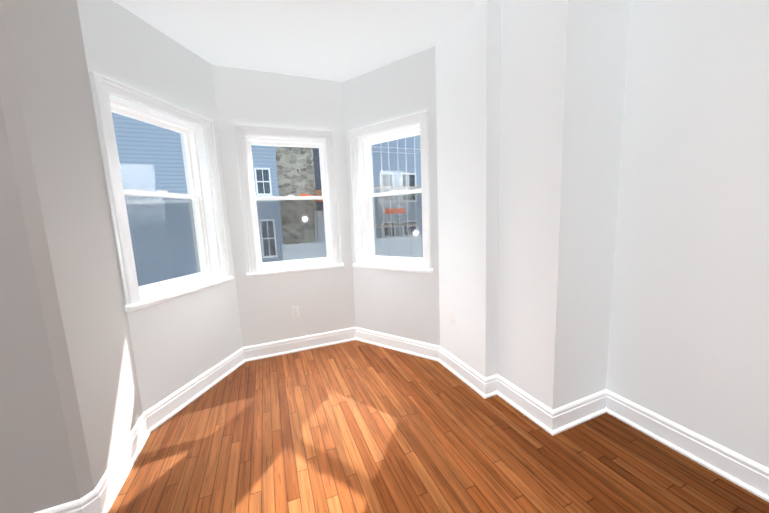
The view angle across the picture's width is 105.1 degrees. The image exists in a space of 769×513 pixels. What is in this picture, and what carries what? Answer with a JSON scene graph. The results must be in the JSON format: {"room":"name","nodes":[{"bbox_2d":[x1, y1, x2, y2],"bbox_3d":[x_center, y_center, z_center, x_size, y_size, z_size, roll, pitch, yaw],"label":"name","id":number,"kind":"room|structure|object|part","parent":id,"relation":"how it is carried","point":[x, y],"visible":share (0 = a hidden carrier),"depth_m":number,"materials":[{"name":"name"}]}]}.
{"room":"empty room","nodes":[
{"label":"empty room","id":0,"kind":"room"},
{"bbox_2d":[0,0,142,512],"bbox_3d":[-1.947,-0.102,1.287,0.995,2.650,0.683,-5,8,-22],"label":"wall","id":1,"kind":"structure","parent":0,"point":[71,411],"depth_m":1.26,"materials":[{"name":"grey paint"}]},
{"bbox_2d":[77,0,242,411],"bbox_3d":[-1.611,-0.242,2.240,0.240,2.650,1.174,-1,8,12],"label":"wall","id":2,"kind":"structure","parent":0,"point":[179,342],"depth_m":2.07,"materials":[{"name":"white paint"}]},
{"bbox_2d":[90,71,233,311],"bbox_3d":[-1.574,-0.401,2.144,0.220,1.368,0.904,-1,8,12],"label":"window","id":3,"kind":"structure","parent":2,"relation":"in","point":[190,143],"depth_m":2.13,"materials":[{"name":"white plastic"}]},
{"bbox_3d":[-1.637,-0.391,2.158,0.383,1.137,0.548,-5,8,-22],"label":"glass","id":4,"kind":"part","parent":3,"relation":"part of","materials":[{"name":"clear glass"}]},
{"bbox_2d":[124,195,200,286],"bbox_3d":[-1.665,-0.124,2.201,0.002,0.658,0.644,-1,8,12],"label":"screen","id":5,"kind":"object","parent":3,"relation":"attached to","point":[160,237],"depth_m":2.20,"materials":[{"name":"grey metal"}]},
{"bbox_2d":[34,327,768,512],"bbox_3d":[-0.012,1.187,0.540,3.800,0.140,5.272,-5,8,-22],"label":"baseboard","id":6,"kind":"structure","parent":2,"relation":"attached to","point":[747,474],"depth_m":1.84,"materials":[{"name":"white paint"}]},
{"bbox_2d":[212,65,355,346],"bbox_3d":[-0.929,-0.367,2.979,1.382,2.650,0.240,-5,8,-22],"label":"wall","id":7,"kind":"structure","parent":0,"point":[323,300],"depth_m":2.83,"materials":[{"name":"white paint"}]},
{"bbox_2d":[233,124,343,277],"bbox_3d":[-0.914,-0.529,2.904,0.924,1.368,0.220,-5,8,-22],"label":"window","id":8,"kind":"structure","parent":7,"relation":"in","point":[254,198],"depth_m":2.87,"materials":[{"name":"white plastic"}]},
{"bbox_3d":[-0.938,-0.526,2.965,0.648,1.137,0.044,-5,8,-22],"label":"glass","id":9,"kind":"part","parent":8,"relation":"part of","materials":[{"name":"clear glass"}]},
{"bbox_2d":[257,199,326,261],"bbox_3d":[-0.943,-0.264,3.037,0.664,0.658,0.002,-5,8,-22],"label":"screen","id":10,"kind":"object","parent":8,"relation":"attached to","point":[297,220],"depth_m":3.03,"materials":[{"name":"grey metal"}]},
{"bbox_2d":[291,306,298,317],"bbox_3d":[-0.897,0.555,2.965,0.070,0.114,0.008,-5,8,-22],"label":"outlet","id":11,"kind":"object","parent":7,"relation":"attached to","point":[295,311],"visible":1,"depth_m":2.96,"materials":[{"name":"white plastic"}]},
{"bbox_2d":[113,0,478,81],"bbox_3d":[-0.119,-1.478,0.186,4.280,0.220,5.752,-5,8,-22],"label":"ceiling","id":12,"kind":"structure","parent":0,"point":[338,40],"depth_m":2.08,"materials":[{"name":"white paint"}]},
{"bbox_2d":[342,46,439,345],"bbox_3d":[0.061,-0.401,2.931,1.123,2.650,0.240,3,9,34],"label":"wall","id":13,"kind":"structure","parent":0,"point":[403,304],"depth_m":2.73,"materials":[{"name":"white paint"}]},
{"bbox_2d":[349,110,432,273],"bbox_3d":[0.074,-0.558,2.825,0.894,1.368,0.220,3,9,34],"label":"window","id":14,"kind":"structure","parent":13,"relation":"in","point":[369,193],"depth_m":2.88,"materials":[{"name":"white plastic"}]},
{"bbox_2d":[372,193,422,257],"bbox_3d":[0.144,-0.296,2.947,0.634,0.658,0.002,3,9,34],"label":"screen","id":15,"kind":"object","parent":14,"relation":"attached to","point":[388,232],"depth_m":2.96,"materials":[{"name":"grey metal"}]},
{"bbox_3d":[0.111,-0.557,2.879,0.378,1.137,0.540,-5,8,-22],"label":"glass","id":16,"kind":"part","parent":14,"relation":"part of","materials":[{"name":"clear glass"}]},
{"bbox_2d":[108,340,768,512],"bbox_3d":[-0.004,1.365,0.564,4.280,0.220,5.752,-5,8,-22],"label":"floor","id":17,"kind":"structure","parent":0,"point":[355,426],"depth_m":1.64,"materials":[{"name":"brown wood"}]},
{"bbox_2d":[435,0,629,409],"bbox_3d":[0.907,-0.340,2.209,0.602,2.650,1.176,-5,8,-22],"label":"wall","id":18,"kind":"structure","parent":0,"point":[530,94],"depth_m":1.80,"materials":[{"name":"white paint"}]},
{"bbox_2d":[450,311,454,325],"bbox_3d":[0.562,0.514,2.447,0.008,0.114,0.070,-5,8,-22],"label":"outlet","id":19,"kind":"object","parent":18,"relation":"attached to","point":[452,318],"visible":1,"depth_m":2.44,"materials":[{"name":"white plastic"}]},
{"bbox_2d":[606,0,768,467],"bbox_3d":[1.984,-0.181,0.691,0.240,2.650,4.816,-5,8,-22],"label":"wall","id":20,"kind":"structure","parent":0,"point":[688,348],"depth_m":1.46,"materials":[{"name":"white paint"}]},
{"label":"outside","id":21,"kind":"structure","parent":0,"visible":0},
{"bbox_2d":[125,168,421,257],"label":"windows","id":22,"kind":"structure","parent":21,"point":[260,176],"depth_m":13.80,"materials":[{"name":"white"}]},
{"bbox_3d":[-5.039,1.628,25.125,85.000,0.200,42.600,-5,8,-22],"label":"ground","id":23,"kind":"structure","parent":21,"visible":0},
{"bbox_2d":[112,112,282,285],"bbox_3d":[-19.435,-2.259,11.262,28.787,12.300,6.400,-5,8,-22],"label":"house","id":24,"kind":"structure","parent":23,"relation":"on","point":[142,136],"depth_m":11.98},
{"bbox_2d":[275,146,318,244],"bbox_3d":[-5.380,-3.602,17.093,1.761,12.300,6.000,-5,8,-22],"label":"stone house","id":25,"kind":"structure","parent":23,"relation":"on","point":[283,157],"depth_m":14.32,"materials":[{"name":"grey stone"}]},
{"bbox_2d":[315,213,324,242],"bbox_3d":[-3.069,0.338,14.205,0.453,5.088,1.873,-3,8,-3],"label":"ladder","id":26,"kind":"object","parent":23,"relation":"on","point":[316,233],"depth_m":14.48,"materials":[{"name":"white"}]},
{"bbox_2d":[282,235,422,260],"bbox_3d":[17.497,-0.712,21.145,46.880,3.676,0.140,-5,8,-22],"label":"hoarding","id":27,"kind":"object","parent":23,"relation":"on","point":[411,238],"depth_m":13.93,"materials":[{"name":"white"}]},
{"bbox_2d":[371,136,421,238],"bbox_3d":[0.649,-2.688,15.978,2.998,10.300,1.060,-5,8,-22],"label":"scaffold","id":28,"kind":"object","parent":23,"relation":"on","point":[397,152],"depth_m":15.61,"materials":[{"name":"white metal"}]},
{"bbox_2d":[385,208,404,213],"bbox_3d":[0.554,-2.381,15.398,1.158,0.263,0.020,-5,8,-22],"label":"net","id":29,"kind":"object","parent":28,"relation":"attached to","point":[402,210],"depth_m":15.39,"materials":[{"name":"orange"}]},
{"bbox_2d":[372,135,422,237],"bbox_3d":[10.108,-5.640,23.921,26.607,13.300,6.700,-5,8,-22],"label":"house","id":30,"kind":"structure","parent":23,"relation":"on","point":[393,164],"depth_m":16.56,"materials":[{"name":"blue"}]},
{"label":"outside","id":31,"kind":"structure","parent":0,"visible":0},
{"bbox_2d":[313,148,323,210],"bbox_3d":[-3.370,-6.568,17.600,2.844,7.718,5.950,-5,8,-22],"label":"house","id":32,"kind":"structure","parent":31,"point":[316,159],"depth_m":14.65,"materials":[{"name":"blue"}]},
{"bbox_2d":[315,190,321,195],"bbox_3d":[-2.014,-3.208,14.992,2.944,0.403,0.610,-5,8,-22],"label":"roof","id":33,"kind":"structure","parent":32,"relation":"attached to","point":[318,192],"depth_m":14.49,"materials":[{"name":"brown"}]}
]}

